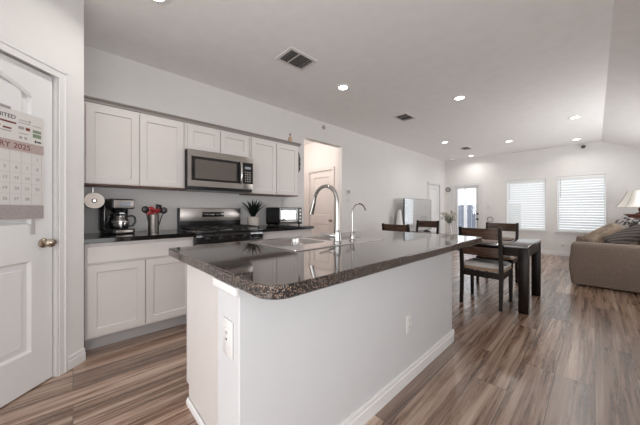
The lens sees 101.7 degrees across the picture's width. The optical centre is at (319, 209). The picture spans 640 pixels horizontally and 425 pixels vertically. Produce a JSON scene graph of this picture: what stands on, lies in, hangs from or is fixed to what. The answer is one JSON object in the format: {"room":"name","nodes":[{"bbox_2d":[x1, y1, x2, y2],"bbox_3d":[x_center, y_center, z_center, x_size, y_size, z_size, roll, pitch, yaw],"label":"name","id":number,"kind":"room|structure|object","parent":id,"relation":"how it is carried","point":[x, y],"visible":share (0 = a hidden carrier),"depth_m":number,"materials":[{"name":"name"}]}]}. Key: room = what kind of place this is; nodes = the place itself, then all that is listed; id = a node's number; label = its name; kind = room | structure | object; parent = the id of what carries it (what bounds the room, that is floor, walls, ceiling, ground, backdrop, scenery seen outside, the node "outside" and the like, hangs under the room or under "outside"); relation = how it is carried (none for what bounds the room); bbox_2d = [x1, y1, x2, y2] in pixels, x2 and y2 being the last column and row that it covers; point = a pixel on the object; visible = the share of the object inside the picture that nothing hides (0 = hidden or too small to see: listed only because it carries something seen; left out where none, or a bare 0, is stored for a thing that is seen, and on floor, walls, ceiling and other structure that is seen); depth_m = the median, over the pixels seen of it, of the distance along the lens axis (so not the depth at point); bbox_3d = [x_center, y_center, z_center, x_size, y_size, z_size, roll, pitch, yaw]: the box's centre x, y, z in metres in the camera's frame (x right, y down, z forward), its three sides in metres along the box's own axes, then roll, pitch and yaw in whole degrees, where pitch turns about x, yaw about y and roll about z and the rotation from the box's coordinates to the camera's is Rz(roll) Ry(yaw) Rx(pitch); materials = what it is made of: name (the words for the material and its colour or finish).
{"room":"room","nodes":[
{"label":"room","id":0,"kind":"room"},
{"bbox_2d":[0,0,83,356],"bbox_3d":[-1.867,-0.225,1.271,0.110,2.730,1.420,0,0,2],"label":"wall","id":1,"kind":"structure","parent":0,"point":[51,31],"depth_m":1.88,"materials":[{"name":"paint"}]},
{"bbox_2d":[0,38,66,407],"bbox_3d":[-1.837,0.088,1.449,0.160,2.104,0.784,0,0,2],"label":"door","id":2,"kind":"structure","parent":1,"relation":"in","point":[33,268],"depth_m":1.68,"materials":[{"name":"white wood"}]},
{"bbox_2d":[0,103,43,234],"bbox_3d":[-1.816,-0.226,1.498,0.006,0.762,0.420,0,0,1],"label":"wall calendar","id":3,"kind":"object","parent":2,"relation":"attached to","point":[21,134],"visible":1,"depth_m":1.58,"materials":[{"name":"grey paper"}]},
{"bbox_2d":[0,207,40,216],"bbox_3d":[-1.816,0.013,1.498,0.001,0.057,0.384,0,0,2],"label":"print","id":4,"kind":"object","parent":3,"relation":"attached to","point":[4,211],"depth_m":1.58,"materials":[{"name":"grey paper"}]},
{"bbox_2d":[67,348,85,370],"bbox_3d":[-1.805,1.093,1.269,0.014,0.095,1.420,0,0,2],"label":"baseboard","id":5,"kind":"structure","parent":1,"relation":"attached to","point":[78,357],"depth_m":1.91,"materials":[{"name":"white wood"}]},
{"bbox_2d":[84,45,444,233],"bbox_3d":[0.871,-0.225,5.565,8.800,2.730,0.120,0,0,-43],"label":"wall","id":6,"kind":"structure","parent":0,"point":[378,175],"depth_m":3.77,"materials":[{"name":"paint"}]},
{"bbox_2d":[84,101,184,190],"bbox_3d":[-1.872,-0.593,2.669,0.822,0.735,0.311,0,0,-43],"label":"upper cabinet","id":7,"kind":"object","parent":6,"relation":"attached to","point":[123,148],"visible":0.87,"depth_m":2.51,"materials":[{"name":"paint"}]},
{"bbox_2d":[84,187,104,208],"bbox_3d":[-2.072,-0.115,2.384,0.140,0.206,0.286,0,0,-43],"label":"paper towel roll","id":8,"kind":"object","parent":7,"relation":"attached to","point":[92,200],"visible":0.94,"depth_m":2.29,"materials":[{"name":"beige paper"}]},
{"bbox_2d":[84,95,300,146],"bbox_3d":[-1.281,-0.982,3.219,2.441,0.040,0.325,0,0,-43],"label":"crown molding","id":9,"kind":"structure","parent":7,"relation":"on","point":[86,98],"depth_m":2.79,"materials":[{"name":"grey paint"}]},
{"bbox_2d":[185,123,248,157],"bbox_3d":[-1.292,-0.810,3.218,0.774,0.300,0.311,0,0,-43],"label":"upper cabinet","id":10,"kind":"object","parent":6,"relation":"attached to","point":[197,137],"visible":0.7,"depth_m":3.06,"materials":[{"name":"paint"}]},
{"bbox_2d":[179,149,252,193],"bbox_3d":[-1.243,-0.440,3.167,0.769,0.434,0.452,0,0,-43],"label":"microwave","id":11,"kind":"object","parent":10,"relation":"attached to","point":[205,171],"visible":0.97,"depth_m":3.00,"materials":[{"name":"silver metal"}]},
{"bbox_2d":[239,136,297,196],"bbox_3d":[-0.715,-0.583,3.765,0.814,0.755,0.311,0,0,-43],"label":"upper cabinet","id":12,"kind":"object","parent":6,"relation":"attached to","point":[275,164],"visible":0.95,"depth_m":3.63,"materials":[{"name":"paint"}]},
{"bbox_2d":[298,153,300,172],"bbox_3d":[-0.347,-0.785,4.308,0.070,0.330,0.028,0,0,-43],"label":"wall ornament","id":13,"kind":"object","parent":6,"relation":"attached to","point":[299,159],"visible":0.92,"depth_m":4.30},
{"bbox_2d":[428,182,440,232],"bbox_3d":[3.483,0.153,7.984,0.916,1.973,0.071,0,0,-43],"label":"door","id":14,"kind":"structure","parent":6,"relation":"in","point":[433,190],"depth_m":8.04,"materials":[{"name":"white"}]},
{"bbox_2d":[0,250,639,424],"bbox_3d":[0.800,1.190,3.430,12.120,0.100,6.720,0,0,-43],"label":"floor","id":15,"kind":"structure","parent":0,"point":[574,359],"depth_m":1.81,"materials":[{"name":"brown wood"}]},
{"bbox_2d":[84,237,192,350],"bbox_3d":[-1.767,0.703,2.553,0.814,0.874,0.617,0,0,-43],"label":"base cabinet","id":16,"kind":"object","parent":15,"relation":"on","point":[132,289],"visible":0.77,"depth_m":2.27,"materials":[{"name":"paint"}]},
{"bbox_2d":[84,229,194,243],"bbox_3d":[-1.759,0.246,2.544,0.818,0.040,0.644,0,0,-43],"label":"countertop","id":17,"kind":"structure","parent":16,"relation":"on","point":[89,238],"depth_m":2.33,"materials":[{"name":"black stone"}]},
{"bbox_2d":[98,199,136,234],"bbox_3d":[-1.946,0.060,2.514,0.253,0.330,0.230,0,0,29],"label":"coffee maker","id":18,"kind":"object","parent":17,"relation":"on","point":[113,216],"visible":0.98,"depth_m":2.46,"materials":[{"name":"black plastic"}]},
{"bbox_2d":[115,209,125,212],"bbox_3d":[-1.905,0.007,2.489,0.090,0.036,0.090,0,0,29],"label":"basket","id":19,"kind":"object","parent":18,"relation":"on","point":[116,210],"depth_m":2.46,"materials":[{"name":"black plastic"}]},
{"bbox_2d":[148,214,158,232],"bbox_3d":[-1.694,0.136,2.652,0.098,0.180,0.098,0,0,-43],"label":"utensil holder","id":20,"kind":"object","parent":17,"relation":"on","point":[153,220],"visible":0.88,"depth_m":2.61,"materials":[{"name":"silver metal"}]},
{"bbox_2d":[142,206,148,219],"bbox_3d":[-1.738,0.087,2.610,0.084,0.253,0.024,0,0,-43],"label":"serving spoon","id":21,"kind":"object","parent":20,"relation":"in","point":[145,209],"visible":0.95,"depth_m":2.60,"materials":[{"name":"black plastic"}]},
{"bbox_2d":[147,206,153,214],"bbox_3d":[-1.717,0.088,2.630,0.080,0.249,0.012,0,0,-43],"label":"spatula","id":22,"kind":"object","parent":20,"relation":"in","point":[149,212],"visible":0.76,"depth_m":2.63,"materials":[{"name":"red plastic"}]},
{"bbox_2d":[151,209,160,214],"bbox_3d":[-1.651,0.100,2.630,0.086,0.227,0.085,0,0,-43],"label":"ladle","id":23,"kind":"object","parent":20,"relation":"in","point":[155,211],"visible":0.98,"depth_m":2.61,"materials":[{"name":"red plastic"}]},
{"bbox_2d":[159,207,167,224],"bbox_3d":[-1.629,0.091,2.688,0.100,0.244,0.024,0,0,-24],"label":"slotted spoon","id":24,"kind":"object","parent":20,"relation":"in","point":[164,210],"visible":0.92,"depth_m":2.69,"materials":[{"name":"black plastic"}]},
{"bbox_2d":[177,208,262,245],"bbox_3d":[-1.162,0.557,3.066,0.761,1.165,0.711,0,0,-43],"label":"stove","id":25,"kind":"object","parent":15,"relation":"on","point":[209,225],"visible":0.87,"depth_m":3.04,"materials":[{"name":"silver metal"}]},
{"bbox_2d":[179,227,262,233],"bbox_3d":[-1.164,0.233,3.068,0.761,0.022,0.605,0,0,-43],"label":"cooktop","id":26,"kind":"object","parent":25,"relation":"in","point":[234,230],"depth_m":2.90,"materials":[{"name":"black"}]},
{"bbox_2d":[262,229,310,239],"bbox_3d":[-0.618,0.703,3.642,0.812,0.874,0.617,0,0,-43],"label":"base cabinet","id":27,"kind":"object","parent":15,"relation":"on","point":[305,232],"visible":0.12,"depth_m":3.39,"materials":[{"name":"paint"}]},
{"bbox_2d":[241,224,313,231],"bbox_3d":[-0.605,0.246,3.639,0.832,0.040,0.644,0,0,-43],"label":"countertop","id":28,"kind":"structure","parent":27,"relation":"on","point":[266,228],"depth_m":3.47,"materials":[{"name":"black stone"}]},
{"bbox_2d":[240,200,266,225],"bbox_3d":[-0.891,0.040,3.552,0.457,0.370,0.342,0,0,-43],"label":"potted plant","id":29,"kind":"object","parent":28,"relation":"on","point":[253,210],"visible":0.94,"depth_m":3.48,"materials":[{"name":"green plant"}]},
{"bbox_2d":[266,207,301,225],"bbox_3d":[-0.517,0.095,3.842,0.405,0.262,0.370,0,0,-43],"label":"toaster oven","id":30,"kind":"object","parent":28,"relation":"on","point":[279,216],"visible":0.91,"depth_m":3.72,"materials":[{"name":"black metal"}]},
{"bbox_2d":[186,251,454,424],"bbox_3d":[0.149,0.706,1.894,2.007,0.868,0.860,0,0,-43],"label":"kitchen island","id":31,"kind":"object","parent":15,"relation":"on","point":[338,354],"visible":0.67,"depth_m":1.29,"materials":[{"name":"paint"}]},
{"bbox_2d":[223,317,232,359],"bbox_3d":[-0.345,0.475,0.969,0.010,0.135,0.078,0,0,-43],"label":"outlet","id":32,"kind":"object","parent":31,"relation":"attached to","point":[227,324],"visible":1,"depth_m":0.96,"materials":[{"name":"white plastic"}]},
{"bbox_2d":[224,327,228,348],"bbox_3d":[-0.346,0.475,0.967,0.003,0.070,0.036,0,0,-43],"label":"socket","id":33,"kind":"object","parent":32,"relation":"attached to","point":[226,329],"depth_m":0.97,"materials":[{"name":"white plastic"}]},
{"bbox_2d":[169,230,481,299],"bbox_3d":[0.232,0.248,1.862,2.082,0.045,1.105,0,0,-43],"label":"island countertop","id":34,"kind":"structure","parent":31,"relation":"on","point":[260,271],"depth_m":1.21,"materials":[{"name":"stone"}]},
{"bbox_2d":[248,235,383,250],"bbox_3d":[-0.005,0.309,1.924,0.878,0.175,0.578,0,0,-43],"label":"sink","id":35,"kind":"object","parent":34,"relation":"in","point":[303,243],"visible":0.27,"depth_m":1.92,"materials":[{"name":"silver metal"}]},
{"bbox_2d":[309,184,341,242],"bbox_3d":[0.009,0.019,1.857,0.126,0.405,0.318,0,0,-43],"label":"kitchen faucet","id":36,"kind":"object","parent":34,"relation":"on","point":[336,235],"visible":0.99,"depth_m":1.78,"materials":[{"name":"silver metal"}]},
{"bbox_2d":[349,203,365,240],"bbox_3d":[0.277,0.084,1.926,0.150,0.274,0.048,0,0,-35],"label":"filter faucet","id":37,"kind":"object","parent":34,"relation":"on","point":[351,232],"visible":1,"depth_m":1.89,"materials":[{"name":"silver metal"}]},
{"bbox_2d":[406,313,411,333],"bbox_3d":[0.593,0.755,1.736,0.070,0.115,0.008,0,0,-43],"label":"outlet","id":38,"kind":"object","parent":31,"relation":"attached to","point":[408,317],"visible":1,"depth_m":1.73,"materials":[{"name":"white plastic"}]},
{"bbox_2d":[382,223,409,231],"bbox_3d":[1.289,0.672,4.025,0.538,0.935,0.470,0,0,-43],"label":"dining chair","id":39,"kind":"object","parent":15,"relation":"on","point":[386,227],"visible":0.08,"depth_m":3.82,"materials":[{"name":"brown wood"}]},
{"bbox_2d":[416,220,438,232],"bbox_3d":[1.945,0.672,4.971,0.538,0.935,0.470,0,0,-43],"label":"dining chair","id":40,"kind":"object","parent":15,"relation":"on","point":[434,224],"visible":0.09,"depth_m":5.12,"materials":[{"name":"brown wood"}]},
{"bbox_2d":[426,232,540,314],"bbox_3d":[1.912,0.769,3.889,0.965,0.742,2.025,0,0,-43],"label":"dining table","id":41,"kind":"object","parent":15,"relation":"on","point":[523,249],"visible":0.49,"depth_m":2.95,"materials":[{"name":"brown wood"}]},
{"bbox_2d":[440,210,456,234],"bbox_3d":[1.919,0.196,3.869,0.199,0.402,0.199,0,0,-28],"label":"flower vase","id":42,"kind":"object","parent":41,"relation":"on","point":[449,229],"visible":0.97,"depth_m":3.85,"materials":[{"name":"white ceramic"}]},
{"bbox_2d":[482,240,512,244],"bbox_3d":[2.117,0.395,3.247,0.290,0.005,0.420,0,0,-43],"label":"placemat","id":43,"kind":"object","parent":41,"relation":"on","point":[483,241],"visible":0.56,"depth_m":3.15,"materials":[{"name":"brown"}]},
{"bbox_2d":[458,227,512,311],"bbox_3d":[2.046,0.672,3.227,0.538,0.935,0.470,0,0,-43],"label":"dining chair","id":44,"kind":"object","parent":15,"relation":"on","point":[503,269],"visible":0.94,"depth_m":3.09,"materials":[{"name":"brown wood"}]},
{"bbox_2d":[464,258,510,269],"bbox_3d":[2.085,0.661,3.264,0.428,0.054,0.450,0,0,-43],"label":"cushion","id":45,"kind":"object","parent":44,"relation":"on","point":[474,263],"depth_m":3.16,"materials":[{"name":"grey fabric"}]},
{"bbox_2d":[476,222,518,282],"bbox_3d":[2.788,0.672,4.081,0.538,0.935,0.470,0,0,-43],"label":"dining chair","id":46,"kind":"object","parent":15,"relation":"on","point":[505,226],"visible":0.26,"depth_m":4.07,"materials":[{"name":"brown wood"}]},
{"bbox_2d":[477,255,515,259],"bbox_3d":[2.748,0.706,4.044,0.428,0.036,0.450,0,0,-43],"label":"seat cushion","id":47,"kind":"object","parent":46,"relation":"on","point":[505,257],"depth_m":3.88,"materials":[{"name":"beige fabric"}]},
{"bbox_2d":[569,235,639,292],"bbox_3d":[4.830,0.740,4.281,1.879,0.800,0.984,0,0,-43],"label":"sofa","id":48,"kind":"object","parent":15,"relation":"on","point":[603,265],"visible":0.74,"depth_m":3.72,"materials":[{"name":"fabric"}]},
{"bbox_2d":[583,223,625,242],"bbox_3d":[4.692,0.410,4.295,0.405,0.386,0.542,0,0,31],"label":"throw pillow","id":49,"kind":"object","parent":48,"relation":"on","point":[598,235],"visible":0.65,"depth_m":4.23,"materials":[{"name":"beige fabric"}]},
{"bbox_2d":[605,224,639,244],"bbox_3d":[4.588,0.395,3.852,0.519,0.400,0.423,0,0,44],"label":"throw pillow","id":50,"kind":"object","parent":48,"relation":"on","point":[629,235],"visible":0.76,"depth_m":3.81,"materials":[{"name":"grey fabric"}]},
{"bbox_2d":[614,216,639,227],"bbox_3d":[5.105,0.280,4.383,0.244,0.361,0.448,0,0,18],"label":"throw pillow","id":51,"kind":"object","parent":48,"relation":"on","point":[625,222],"visible":0.38,"depth_m":4.29,"materials":[{"name":"white fabric"}]},
{"bbox_2d":[623,214,639,217],"bbox_3d":[6.261,0.609,4.900,0.610,1.062,0.700,0,0,-43],"label":"side table","id":52,"kind":"object","parent":15,"relation":"on","point":[626,215],"visible":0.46,"depth_m":4.89,"materials":[{"name":"brown wood"}]},
{"bbox_2d":[615,190,639,213],"bbox_3d":[6.132,-0.148,4.985,0.678,0.452,0.678,0,0,-43],"label":"table lamp","id":53,"kind":"object","parent":52,"relation":"on","point":[631,198],"visible":1,"depth_m":4.95,"materials":[{"name":"beige fabric"}]},
{"bbox_3d":[2.463,0.865,6.669,1.850,0.550,0.428,0,0,-43],"label":"media console","id":54,"kind":"object","parent":15,"relation":"on","visible":0},
{"bbox_2d":[396,210,402,224],"bbox_3d":[1.869,0.294,6.125,0.170,0.590,0.170,0,0,-43],"label":"lamp","id":55,"kind":"object","parent":54,"relation":"on","point":[399,221],"visible":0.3,"depth_m":6.08,"materials":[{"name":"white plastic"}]},
{"bbox_2d":[403,198,430,231],"bbox_3d":[2.531,0.154,6.670,1.470,0.870,0.220,0,0,-43],"label":"television","id":56,"kind":"object","parent":54,"relation":"on","point":[414,210],"visible":0.73,"depth_m":6.54,"materials":[{"name":"grey"}]},
{"bbox_2d":[304,142,336,229],"bbox_3d":[0.020,-0.225,6.012,0.100,2.730,1.700,0,0,-43],"label":"wall","id":57,"kind":"structure","parent":0,"point":[316,155],"depth_m":6.05,"materials":[{"name":"white paint"}]},
{"bbox_2d":[308,166,333,234],"bbox_3d":[0.018,0.096,5.948,0.100,2.078,0.866,0,0,-43],"label":"door","id":58,"kind":"structure","parent":57,"relation":"in","point":[322,220],"depth_m":5.95,"materials":[{"name":"white paint"}]},
{"bbox_2d":[84,0,639,160],"bbox_3d":[1.411,-1.327,2.770,12.100,0.767,4.920,0,0,-43],"label":"ceiling","id":59,"kind":"structure","parent":0,"point":[523,68],"depth_m":2.77,"materials":[{"name":"paint"}]},
{"bbox_2d":[151,0,168,3],"bbox_3d":[-1.210,-1.584,1.917,0.176,0.012,0.176,0,0,-43],"label":"recessed light","id":60,"kind":"object","parent":59,"relation":"in","point":[155,1],"visible":1,"depth_m":1.98,"materials":[{"name":"white plastic"}]},
{"bbox_2d":[275,47,317,70],"bbox_3d":[-0.244,-1.582,2.751,0.360,0.014,0.270,0,0,-43],"label":"ceiling vent","id":61,"kind":"object","parent":59,"relation":"in","point":[292,57],"visible":1,"depth_m":2.74,"materials":[{"name":"grey metal"}]},
{"bbox_2d":[336,84,349,90],"bbox_3d":[0.297,-1.584,3.369,0.176,0.012,0.176,0,0,-43],"label":"recessed light","id":62,"kind":"object","parent":59,"relation":"in","point":[342,87],"visible":1,"depth_m":3.36,"materials":[{"name":"white plastic"}]},
{"bbox_2d":[393,112,415,121],"bbox_3d":[1.453,-1.582,4.456,0.360,0.014,0.250,0,0,-43],"label":"ceiling vent","id":63,"kind":"object","parent":59,"relation":"in","point":[406,116],"visible":1,"depth_m":4.45,"materials":[{"name":"grey metal"}]},
{"bbox_2d":[453,95,466,100],"bbox_3d":[1.972,-1.584,3.683,0.176,0.012,0.176,0,0,-43],"label":"recessed light","id":64,"kind":"object","parent":59,"relation":"in","point":[459,97],"visible":1,"depth_m":3.67,"materials":[{"name":"white plastic"}]},
{"bbox_2d":[460,146,472,149],"bbox_3d":[3.748,-1.582,6.687,0.340,0.014,0.220,0,0,-43],"label":"ceiling vent","id":65,"kind":"object","parent":59,"relation":"in","point":[467,147],"visible":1,"depth_m":6.68,"materials":[{"name":"grey metal"}]},
{"bbox_2d":[568,115,581,118],"bbox_3d":[4.360,-1.584,4.455,0.176,0.012,0.176,0,0,-43],"label":"recessed light","id":66,"kind":"object","parent":59,"relation":"in","point":[576,116],"visible":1,"depth_m":4.45,"materials":[{"name":"white plastic"}]},
{"bbox_2d":[445,141,639,252],"bbox_3d":[5.759,-0.225,6.891,0.120,2.730,4.920,0,0,-43],"label":"wall","id":67,"kind":"structure","parent":0,"point":[621,164],"depth_m":6.68,"materials":[{"name":"paint"}]},
{"bbox_2d":[453,182,480,233],"bbox_3d":[4.555,0.156,8.098,0.106,1.968,0.806,0,0,-43],"label":"door","id":68,"kind":"structure","parent":67,"relation":"in","point":[456,187],"depth_m":8.08,"materials":[{"name":"white"}]},
{"bbox_2d":[506,178,547,233],"bbox_3d":[5.575,-0.105,7.060,0.145,1.440,0.930,0,0,-43],"label":"window","id":69,"kind":"structure","parent":67,"relation":"in","point":[520,231],"depth_m":6.93,"materials":[{"name":"white"}]},
{"bbox_2d":[507,179,545,230],"bbox_3d":[5.563,-0.136,7.049,0.072,1.343,0.826,0,0,-43],"label":"window blind","id":70,"kind":"object","parent":69,"relation":"attached to","point":[512,207],"visible":0.91,"depth_m":7.03,"materials":[{"name":"white plastic"}]},
{"bbox_2d":[541,250,569,255],"bbox_3d":[5.711,1.093,6.844,0.014,0.095,4.680,0,0,-43],"label":"baseboard","id":71,"kind":"structure","parent":67,"relation":"attached to","point":[542,251],"depth_m":6.58,"materials":[{"name":"white wood"}]},
{"bbox_2d":[555,173,606,234],"bbox_3d":[6.297,-0.115,6.298,0.145,1.460,0.920,0,0,-43],"label":"window","id":72,"kind":"structure","parent":67,"relation":"in","point":[605,184],"depth_m":6.29,"materials":[{"name":"white"}]},
{"bbox_2d":[558,174,605,232],"bbox_3d":[6.286,-0.145,6.287,0.072,1.363,0.816,0,0,-43],"label":"window blind","id":73,"kind":"object","parent":72,"relation":"attached to","point":[568,209],"visible":0.9,"depth_m":6.27,"materials":[{"name":"white plastic"}]},
{"label":"outside","id":74,"kind":"structure","parent":0,"visible":0},
{"bbox_3d":[8.366,1.210,8.617,6.000,0.100,17.000,0,0,-43],"label":"floor","id":75,"kind":"structure","parent":74,"visible":0},
{"bbox_2d":[464,185,466,227],"bbox_3d":[5.106,-0.200,9.150,0.160,2.720,0.140,0,0,-43],"label":"porch post","id":76,"kind":"object","parent":75,"relation":"on","point":[465,190],"visible":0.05,"depth_m":9.11,"materials":[{"name":"white wood"}]},
{"bbox_2d":[458,205,520,234],"bbox_3d":[5.668,0.465,12.235,0.060,1.390,6.035,0,0,-43],"label":"fence","id":77,"kind":"object","parent":75,"relation":"on","point":[471,209],"visible":0.07,"depth_m":11.35,"materials":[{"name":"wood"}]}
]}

